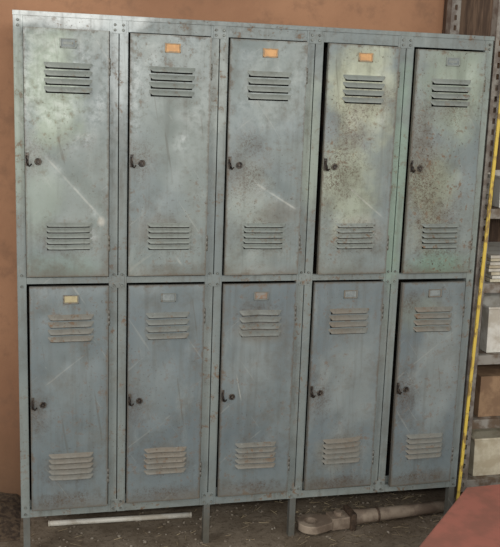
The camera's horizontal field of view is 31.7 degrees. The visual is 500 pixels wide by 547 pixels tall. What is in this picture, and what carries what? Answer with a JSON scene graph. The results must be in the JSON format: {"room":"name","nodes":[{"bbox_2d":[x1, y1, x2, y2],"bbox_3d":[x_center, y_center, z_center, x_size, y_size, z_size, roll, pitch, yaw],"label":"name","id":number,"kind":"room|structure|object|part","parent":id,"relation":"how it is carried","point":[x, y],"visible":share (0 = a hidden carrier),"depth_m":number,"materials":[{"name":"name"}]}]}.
{"room":"workshop storage room","nodes":[
{"label":"workshop storage room","id":0,"kind":"room"},
{"bbox_2d":[0,0,443,495],"bbox_3d":[-0.312,-0.564,3.150,7.000,2.800,0.100,-1,11,-13],"label":"wall","id":1,"kind":"structure","parent":0,"point":[424,16],"depth_m":3.11,"materials":[{"name":"paint"}]},
{"bbox_2d":[442,0,499,241],"bbox_3d":[1.189,-0.519,3.446,0.996,2.700,0.034,-1,11,-13],"label":"timber boarding","id":2,"kind":"object","parent":1,"relation":"attached to","point":[476,15],"visible":0.02,"depth_m":3.26,"materials":[{"name":"brown wood"}]},
{"bbox_2d":[0,487,462,546],"bbox_3d":[0.373,1.463,0.342,7.000,0.050,6.560,-1,11,-13],"label":"floor","id":3,"kind":"structure","parent":0,"point":[222,525],"depth_m":3.07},
{"bbox_2d":[0,492,20,541],"bbox_3d":[-1.072,0.830,3.021,0.550,0.061,0.335,-1,11,-13],"label":"pile","id":4,"kind":"object","parent":3,"relation":"on","point":[10,504],"visible":0.95,"depth_m":3.07,"materials":[{"name":"soil"}]},
{"bbox_2d":[48,512,191,526],"bbox_3d":[-0.452,0.860,3.082,0.496,0.022,0.022,0,11,-12],"label":"pvc pipe","id":5,"kind":"object","parent":3,"relation":"on","point":[183,514],"visible":1,"depth_m":3.07,"materials":[{"name":"white plastic"}]},
{"bbox_2d":[31,490,442,546],"bbox_3d":[-0.008,0.889,3.049,1.484,0.011,0.725,-1,11,-13],"label":"debris","id":6,"kind":"object","parent":3,"relation":"on","point":[385,505],"visible":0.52,"depth_m":3.10,"materials":[{"name":"soil"}]},
{"bbox_2d":[23,487,453,546],"bbox_3d":[-0.045,0.781,3.174,1.489,0.170,0.418,-1,11,-13],"label":"legs","id":7,"kind":"object","parent":3,"relation":"on","point":[449,493],"visible":0.41,"depth_m":3.00,"materials":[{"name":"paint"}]},
{"bbox_2d":[13,33,492,517],"bbox_3d":[-0.017,-0.034,3.015,1.500,1.553,0.418,-1,11,-13],"label":"carcass","id":8,"kind":"object","parent":7,"relation":"on","point":[325,50],"visible":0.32,"depth_m":3.17,"materials":[{"name":"paint"}]},
{"bbox_2d":[12,10,494,517],"bbox_3d":[0.028,0.004,2.824,1.502,1.554,0.026,-1,11,-13],"label":"frame","id":9,"kind":"object","parent":8,"relation":"attached to","point":[118,39],"visible":0.95,"depth_m":2.78,"materials":[{"name":"paint"}]},
{"bbox_2d":[23,26,108,276],"bbox_3d":[-0.539,-0.346,2.594,0.242,0.725,0.018,-1,11,-14],"label":"door","id":10,"kind":"structure","parent":9,"relation":"attached to","point":[69,133],"depth_m":2.59,"materials":[{"name":"paint"}]},
{"bbox_2d":[26,152,41,166],"bbox_3d":[-0.629,-0.330,2.559,0.046,0.041,0.024,-1,11,-14],"label":"locker handle","id":11,"kind":"object","parent":10,"relation":"attached to","point":[37,161],"depth_m":2.56,"materials":[{"name":"grey metal"}]},
{"bbox_2d":[60,38,76,47],"bbox_3d":[-0.522,-0.661,2.525,0.047,0.027,0.008,-1,11,-14],"label":"label holder","id":12,"kind":"object","parent":10,"relation":"attached to","point":[64,42],"depth_m":2.52,"materials":[{"name":"grey metal"}]},
{"bbox_2d":[44,62,92,249],"bbox_3d":[-0.533,-0.341,2.589,0.138,0.545,0.024,-1,11,-14],"label":"louvres","id":13,"kind":"object","parent":10,"relation":"attached to","point":[49,64],"depth_m":2.56,"materials":[{"name":"grey metal"}]},
{"bbox_2d":[29,285,108,510],"bbox_3d":[-0.561,0.393,2.737,0.238,0.724,0.019,-1,11,-15],"label":"door","id":14,"kind":"structure","parent":9,"relation":"attached to","point":[71,378],"depth_m":2.73,"materials":[{"name":"paint"}]},
{"bbox_2d":[31,398,46,410],"bbox_3d":[-0.649,0.402,2.705,0.046,0.041,0.024,-1,11,-15],"label":"locker latch","id":15,"kind":"object","parent":14,"relation":"attached to","point":[42,405],"depth_m":2.71,"materials":[{"name":"black metal"}]},
{"bbox_2d":[63,295,78,303],"bbox_3d":[-0.543,0.079,2.668,0.047,0.027,0.008,-1,11,-15],"label":"label holder","id":16,"kind":"object","parent":14,"relation":"attached to","point":[67,299],"depth_m":2.67,"materials":[{"name":"beige paper"}]},
{"bbox_2d":[48,314,93,480],"bbox_3d":[-0.555,0.388,2.730,0.138,0.536,0.022,-1,11,-15],"label":"louvres","id":17,"kind":"object","parent":14,"relation":"attached to","point":[59,474],"depth_m":2.75,"materials":[{"name":"grey metal"}]},
{"bbox_2d":[107,310,109,482],"bbox_3d":[-0.445,0.392,2.765,0.007,0.569,0.007,-1,11,-15],"label":"door hinges","id":18,"kind":"object","parent":14,"relation":"attached to","point":[108,310],"depth_m":2.72,"materials":[{"name":"grey metal"}]},
{"bbox_2d":[108,58,110,250],"bbox_3d":[-0.419,-0.348,2.620,0.007,0.570,0.007,-1,11,-14],"label":"door hinges","id":19,"kind":"object","parent":9,"relation":"attached to","point":[109,58],"depth_m":2.57,"materials":[{"name":"grey metal"}]},
{"bbox_2d":[126,284,204,502],"bbox_3d":[-0.271,0.389,2.806,0.240,0.720,0.020,-1,11,-14],"label":"door","id":20,"kind":"structure","parent":9,"relation":"attached to","point":[167,374],"depth_m":2.80,"materials":[{"name":"paint"}]},
{"bbox_2d":[128,394,142,405],"bbox_3d":[-0.360,0.399,2.772,0.046,0.041,0.024,-1,11,-14],"label":"locker latch","id":21,"kind":"object","parent":20,"relation":"attached to","point":[139,400],"depth_m":2.77,"materials":[{"name":"black metal"}]},
{"bbox_2d":[144,312,189,474],"bbox_3d":[-0.265,0.384,2.800,0.138,0.536,0.019,-1,11,-14],"label":"louvres","id":22,"kind":"object","parent":20,"relation":"attached to","point":[168,462],"depth_m":2.83,"materials":[{"name":"grey metal"}]},
{"bbox_2d":[161,293,175,301],"bbox_3d":[-0.254,0.075,2.740,0.047,0.027,0.008,-1,11,-14],"label":"label holder","id":23,"kind":"object","parent":20,"relation":"attached to","point":[165,297],"depth_m":2.74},
{"bbox_2d":[200,308,205,476],"bbox_3d":[-0.153,0.387,2.833,0.007,0.567,0.007,-1,11,-14],"label":"door 7 hinges","id":24,"kind":"object","parent":20,"relation":"attached to","point":[204,308],"depth_m":2.78,"materials":[{"name":"grey metal"}]},
{"bbox_2d":[128,33,211,275],"bbox_3d":[-0.244,-0.348,2.663,0.242,0.722,0.018,-1,11,-14],"label":"door","id":25,"kind":"structure","parent":9,"relation":"attached to","point":[170,134],"depth_m":2.66,"materials":[{"name":"paint"}]},
{"bbox_2d":[130,154,144,167],"bbox_3d":[-0.334,-0.334,2.627,0.046,0.041,0.024,-1,11,-14],"label":"locker handle","id":26,"kind":"object","parent":25,"relation":"attached to","point":[141,163],"depth_m":2.63,"materials":[{"name":"grey metal"}]},
{"bbox_2d":[147,66,194,248],"bbox_3d":[-0.238,-0.343,2.655,0.138,0.545,0.016,-1,11,-14],"label":"louvres","id":27,"kind":"object","parent":25,"relation":"attached to","point":[154,68],"depth_m":2.64,"materials":[{"name":"grey metal"}]},
{"bbox_2d":[165,43,180,52],"bbox_3d":[-0.227,-0.665,2.595,0.047,0.027,0.008,-1,11,-14],"label":"label holder","id":28,"kind":"object","parent":25,"relation":"attached to","point":[169,47],"depth_m":2.59,"materials":[{"name":"orange paper"}]},
{"bbox_2d":[206,64,212,250],"bbox_3d":[-0.125,-0.349,2.690,0.007,0.568,0.007,-1,11,-14],"label":"door hinges","id":29,"kind":"object","parent":9,"relation":"attached to","point":[211,64],"depth_m":2.73,"materials":[{"name":"grey metal"}]},
{"bbox_2d":[16,18,490,515],"bbox_3d":[0.031,0.014,2.812,1.482,1.524,0.003,-1,11,-13],"label":"bolts","id":30,"kind":"object","parent":9,"relation":"attached to","point":[17,19],"visible":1,"depth_m":2.78,"materials":[{"name":"metal"}]},
{"bbox_2d":[217,282,295,496],"bbox_3d":[0.020,0.385,2.877,0.240,0.719,0.016,-1,11,-14],"label":"door","id":31,"kind":"structure","parent":9,"relation":"attached to","point":[258,371],"depth_m":2.87,"materials":[{"name":"paint"}]},
{"bbox_2d":[221,390,234,401],"bbox_3d":[-0.069,0.397,2.843,0.046,0.041,0.024,-1,11,-14],"label":"door 8 latch","id":32,"kind":"object","parent":31,"relation":"attached to","point":[231,396],"depth_m":2.84,"materials":[{"name":"black metal"}]},
{"bbox_2d":[235,310,280,468],"bbox_3d":[0.026,0.381,2.872,0.138,0.536,0.023,-1,11,-14],"label":"louvres","id":33,"kind":"object","parent":31,"relation":"attached to","point":[243,462],"depth_m":2.90,"materials":[{"name":"grey metal"}]},
{"bbox_2d":[254,292,268,299],"bbox_3d":[0.036,0.071,2.812,0.047,0.027,0.008,-1,11,-14],"label":"label holder","id":34,"kind":"object","parent":31,"relation":"attached to","point":[257,295],"depth_m":2.81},
{"bbox_2d":[288,306,296,470],"bbox_3d":[0.139,0.383,2.902,0.007,0.566,0.007,-1,11,-14],"label":"door hinges","id":35,"kind":"object","parent":31,"relation":"attached to","point":[295,306],"depth_m":2.95,"materials":[{"name":"grey metal"}]},
{"bbox_2d":[223,38,307,274],"bbox_3d":[0.047,-0.351,2.733,0.242,0.722,0.016,-1,11,-14],"label":"door","id":36,"kind":"structure","parent":9,"relation":"attached to","point":[267,137],"depth_m":2.73,"materials":[{"name":"paint"}]},
{"bbox_2d":[228,157,242,169],"bbox_3d":[-0.043,-0.337,2.699,0.046,0.041,0.024,-1,11,-14],"label":"locker latch","id":37,"kind":"object","parent":36,"relation":"attached to","point":[239,165],"depth_m":2.70,"materials":[{"name":"grey metal"}]},
{"bbox_2d":[242,71,291,247],"bbox_3d":[0.052,-0.347,2.728,0.138,0.545,0.018,-1,11,-14],"label":"louvres","id":38,"kind":"object","parent":36,"relation":"attached to","point":[253,73],"depth_m":2.70,"materials":[{"name":"grey metal"}]},
{"bbox_2d":[263,48,277,57],"bbox_3d":[0.062,-0.669,2.669,0.047,0.027,0.008,-1,11,-14],"label":"label holder","id":39,"kind":"object","parent":36,"relation":"attached to","point":[267,52],"depth_m":2.67,"materials":[{"name":"orange paper"}]},
{"bbox_2d":[299,68,307,250],"bbox_3d":[0.166,-0.353,2.758,0.007,0.568,0.007,-1,11,-14],"label":"door 3 hinges","id":40,"kind":"object","parent":36,"relation":"attached to","point":[307,68],"depth_m":2.71,"materials":[{"name":"grey metal"}]},
{"bbox_2d":[303,281,383,489],"bbox_3d":[0.312,0.379,2.944,0.241,0.717,0.018,-1,11,-14],"label":"door","id":41,"kind":"structure","parent":9,"relation":"attached to","point":[345,367],"depth_m":2.94,"materials":[{"name":"paint"}]},
{"bbox_2d":[310,386,322,397],"bbox_3d":[0.223,0.393,2.910,0.046,0.041,0.024,-1,11,-14],"label":"locker latch","id":42,"kind":"object","parent":41,"relation":"attached to","point":[320,392],"depth_m":2.91,"materials":[{"name":"black metal"}]},
{"bbox_2d":[322,308,368,463],"bbox_3d":[0.319,0.378,2.935,0.138,0.536,0.018,-1,11,-14],"label":"louvres","id":43,"kind":"object","parent":41,"relation":"attached to","point":[330,445],"depth_m":2.95,"materials":[{"name":"grey metal"}]},
{"bbox_2d":[344,290,357,298],"bbox_3d":[0.329,0.068,2.879,0.047,0.027,0.008,-1,11,-15],"label":"label holder","id":44,"kind":"object","parent":41,"relation":"attached to","point":[348,294],"depth_m":2.88,"materials":[{"name":"grey metal"}]},
{"bbox_2d":[372,304,383,463],"bbox_3d":[0.431,0.378,2.971,0.007,0.565,0.007,-1,11,-14],"label":"door hinges","id":45,"kind":"object","parent":41,"relation":"attached to","point":[383,304],"depth_m":2.92,"materials":[{"name":"grey metal"}]},
{"bbox_2d":[316,43,400,274],"bbox_3d":[0.343,-0.354,2.800,0.237,0.723,0.018,-1,11,-15],"label":"door","id":46,"kind":"structure","parent":9,"relation":"attached to","point":[358,138],"depth_m":2.79,"materials":[{"name":"paint"}]},
{"bbox_2d":[323,158,337,170],"bbox_3d":[0.257,-0.340,2.764,0.046,0.041,0.024,-1,11,-15],"label":"door 4 latch","id":47,"kind":"object","parent":46,"relation":"attached to","point":[334,166],"depth_m":2.77,"materials":[{"name":"grey metal"}]},
{"bbox_2d":[335,75,384,247],"bbox_3d":[0.349,-0.350,2.794,0.138,0.545,0.021,-1,11,-15],"label":"louvres","id":48,"kind":"object","parent":46,"relation":"attached to","point":[350,77],"depth_m":2.77,"materials":[{"name":"grey metal"}]},
{"bbox_2d":[358,53,372,61],"bbox_3d":[0.360,-0.672,2.735,0.047,0.027,0.008,-1,11,-15],"label":"label holder","id":49,"kind":"object","parent":46,"relation":"attached to","point":[363,57],"depth_m":2.73,"materials":[{"name":"orange paper"}]},
{"bbox_2d":[387,72,399,249],"bbox_3d":[0.460,-0.356,2.828,0.007,0.569,0.007,-1,11,-15],"label":"door hinges","id":50,"kind":"object","parent":46,"relation":"attached to","point":[399,72],"depth_m":2.78,"materials":[{"name":"grey metal"}]},
{"bbox_2d":[388,281,465,486],"bbox_3d":[0.605,0.381,3.013,0.233,0.721,0.017,-1,11,-15],"label":"door","id":51,"kind":"structure","parent":9,"relation":"attached to","point":[427,363],"depth_m":3.01,"materials":[{"name":"paint"}]},
{"bbox_2d":[396,383,408,394],"bbox_3d":[0.521,0.391,2.980,0.046,0.041,0.024,-1,12,-15],"label":"locker latch","id":52,"kind":"object","parent":51,"relation":"attached to","point":[406,389],"depth_m":2.98,"materials":[{"name":"black metal"}]},
{"bbox_2d":[405,306,452,458],"bbox_3d":[0.611,0.376,3.005,0.138,0.536,0.020,-1,12,-15],"label":"louvres","id":53,"kind":"object","parent":51,"relation":"attached to","point":[416,441],"depth_m":3.03,"materials":[{"name":"grey metal"}]},
{"bbox_2d":[428,289,441,296],"bbox_3d":[0.619,0.066,2.946,0.047,0.027,0.008,-1,12,-15],"label":"label holder","id":54,"kind":"object","parent":51,"relation":"attached to","point":[432,292],"depth_m":2.94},
{"bbox_2d":[451,303,464,460],"bbox_3d":[0.718,0.379,3.039,0.008,0.567,0.007,-1,12,-15],"label":"door hinges","id":55,"kind":"object","parent":51,"relation":"attached to","point":[464,303],"depth_m":3.08,"materials":[{"name":"grey metal"}]},
{"bbox_2d":[401,49,486,273],"bbox_3d":[0.631,-0.356,2.870,0.242,0.721,0.018,-1,11,-14],"label":"door","id":56,"kind":"structure","parent":9,"relation":"attached to","point":[445,141],"depth_m":2.87,"materials":[{"name":"paint"}]},
{"bbox_2d":[410,160,422,172],"bbox_3d":[0.541,-0.344,2.840,0.046,0.041,0.024,-1,11,-14],"label":"door 5 latch","id":57,"kind":"object","parent":56,"relation":"attached to","point":[420,167],"depth_m":2.84,"materials":[{"name":"grey metal"}]},
{"bbox_2d":[420,79,470,247],"bbox_3d":[0.637,-0.353,2.863,0.138,0.545,0.018,-1,11,-14],"label":"louvres","id":58,"kind":"object","parent":56,"relation":"attached to","point":[439,81],"depth_m":2.84,"materials":[{"name":"grey metal"}]},
{"bbox_2d":[446,57,459,65],"bbox_3d":[0.646,-0.675,2.804,0.047,0.027,0.008,-1,11,-14],"label":"label holder","id":59,"kind":"object","parent":56,"relation":"attached to","point":[450,61],"depth_m":2.80,"materials":[{"name":"grey metal"}]},
{"bbox_2d":[471,77,485,249],"bbox_3d":[0.750,-0.357,2.896,0.008,0.567,0.007,-1,11,-14],"label":"door hinges","id":60,"kind":"object","parent":56,"relation":"attached to","point":[484,77],"depth_m":2.85,"materials":[{"name":"grey metal"}]},
{"bbox_2d":[297,500,444,534],"bbox_3d":[0.447,0.859,3.137,0.592,0.064,0.104,-2,12,-18],"label":"bar","id":61,"kind":"object","parent":3,"relation":"on","point":[347,518],"visible":1,"depth_m":3.10,"materials":[{"name":"metal"}]},
{"bbox_2d":[419,484,499,546],"bbox_3d":[0.733,0.884,2.448,0.820,0.300,0.740,-1,11,-13],"label":"chest","id":62,"kind":"object","parent":3,"relation":"on","point":[473,520],"visible":1,"depth_m":2.52,"materials":[{"name":"red paint"}]},
{"bbox_2d":[445,0,499,503],"bbox_3d":[1.160,-0.137,3.289,0.872,2.010,0.383,-1,11,-13],"label":"shelving unit","id":63,"kind":"object","parent":3,"relation":"on","point":[481,357],"visible":0.34,"depth_m":3.06,"materials":[{"name":"metal"}]},
{"bbox_3d":[1.131,0.728,3.457,0.860,0.034,0.361,-1,11,-13],"label":"shelf","id":64,"kind":"part","parent":63,"relation":"part of","materials":[{"name":"metal"}]},
{"bbox_2d":[463,428,499,475],"bbox_3d":[0.981,0.642,3.390,0.420,0.150,0.300,-1,11,-13],"label":"tray","id":65,"kind":"object","parent":63,"relation":"on","point":[484,457],"visible":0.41,"depth_m":3.23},
{"bbox_3d":[1.139,0.502,3.412,0.860,0.034,0.361,-1,11,-13],"label":"shelf","id":66,"kind":"part","parent":63,"relation":"part of","materials":[{"name":"metal"}]},
{"bbox_2d":[469,364,499,416],"bbox_3d":[0.970,0.415,3.341,0.362,0.152,0.284,-1,11,-13],"label":"cardboard box","id":67,"kind":"object","parent":63,"relation":"on","point":[487,389],"visible":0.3,"depth_m":3.18,"materials":[{"name":"brown cardboard"}]},
{"bbox_2d":[476,293,499,352],"bbox_3d":[0.997,0.171,3.298,0.400,0.170,0.300,-1,11,-13],"label":"tray","id":68,"kind":"object","parent":63,"relation":"on","point":[489,342],"visible":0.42,"depth_m":3.14,"materials":[{"name":"white plastic"}]},
{"bbox_3d":[1.147,0.267,3.366,0.860,0.034,0.361,-1,11,-13],"label":"shelf","id":69,"kind":"part","parent":63,"relation":"part of","materials":[{"name":"metal"}]},
{"bbox_3d":[1.156,0.012,3.316,0.860,0.034,0.361,-1,11,-13],"label":"shelf","id":70,"kind":"part","parent":63,"relation":"part of","materials":[{"name":"metal"}]},
{"bbox_2d":[479,242,499,281],"bbox_3d":[0.992,-0.047,3.253,0.392,0.094,0.299,-1,11,-13],"label":"paper stack","id":71,"kind":"object","parent":63,"relation":"on","point":[492,274],"visible":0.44,"depth_m":3.08,"materials":[{"name":"white paper"}]},
{"bbox_3d":[1.165,-0.243,3.266,0.860,0.034,0.361,-1,11,-13],"label":"shelf","id":72,"kind":"part","parent":63,"relation":"part of","materials":[{"name":"metal"}]},
{"bbox_2d":[486,170,499,207],"bbox_3d":[1.014,-0.309,3.204,0.400,0.110,0.300,-1,11,-13],"label":"tray","id":73,"kind":"object","parent":63,"relation":"on","point":[496,189],"visible":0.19,"depth_m":3.05,"materials":[{"name":"white plastic"}]},
{"bbox_2d":[496,40,499,79],"bbox_3d":[1.010,-0.747,3.113,0.362,0.162,0.284,-1,11,-13],"label":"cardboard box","id":74,"kind":"object","parent":63,"relation":"on","point":[498,64],"visible":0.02,"depth_m":3.01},
{"bbox_2d":[456,96,499,499],"bbox_3d":[0.792,0.021,3.009,0.016,1.780,0.008,1,11,-14],"label":"yellow lath","id":75,"kind":"object","parent":3,"relation":"on","point":[498,115],"visible":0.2,"depth_m":3.02,"materials":[{"name":"paint"}]}
]}

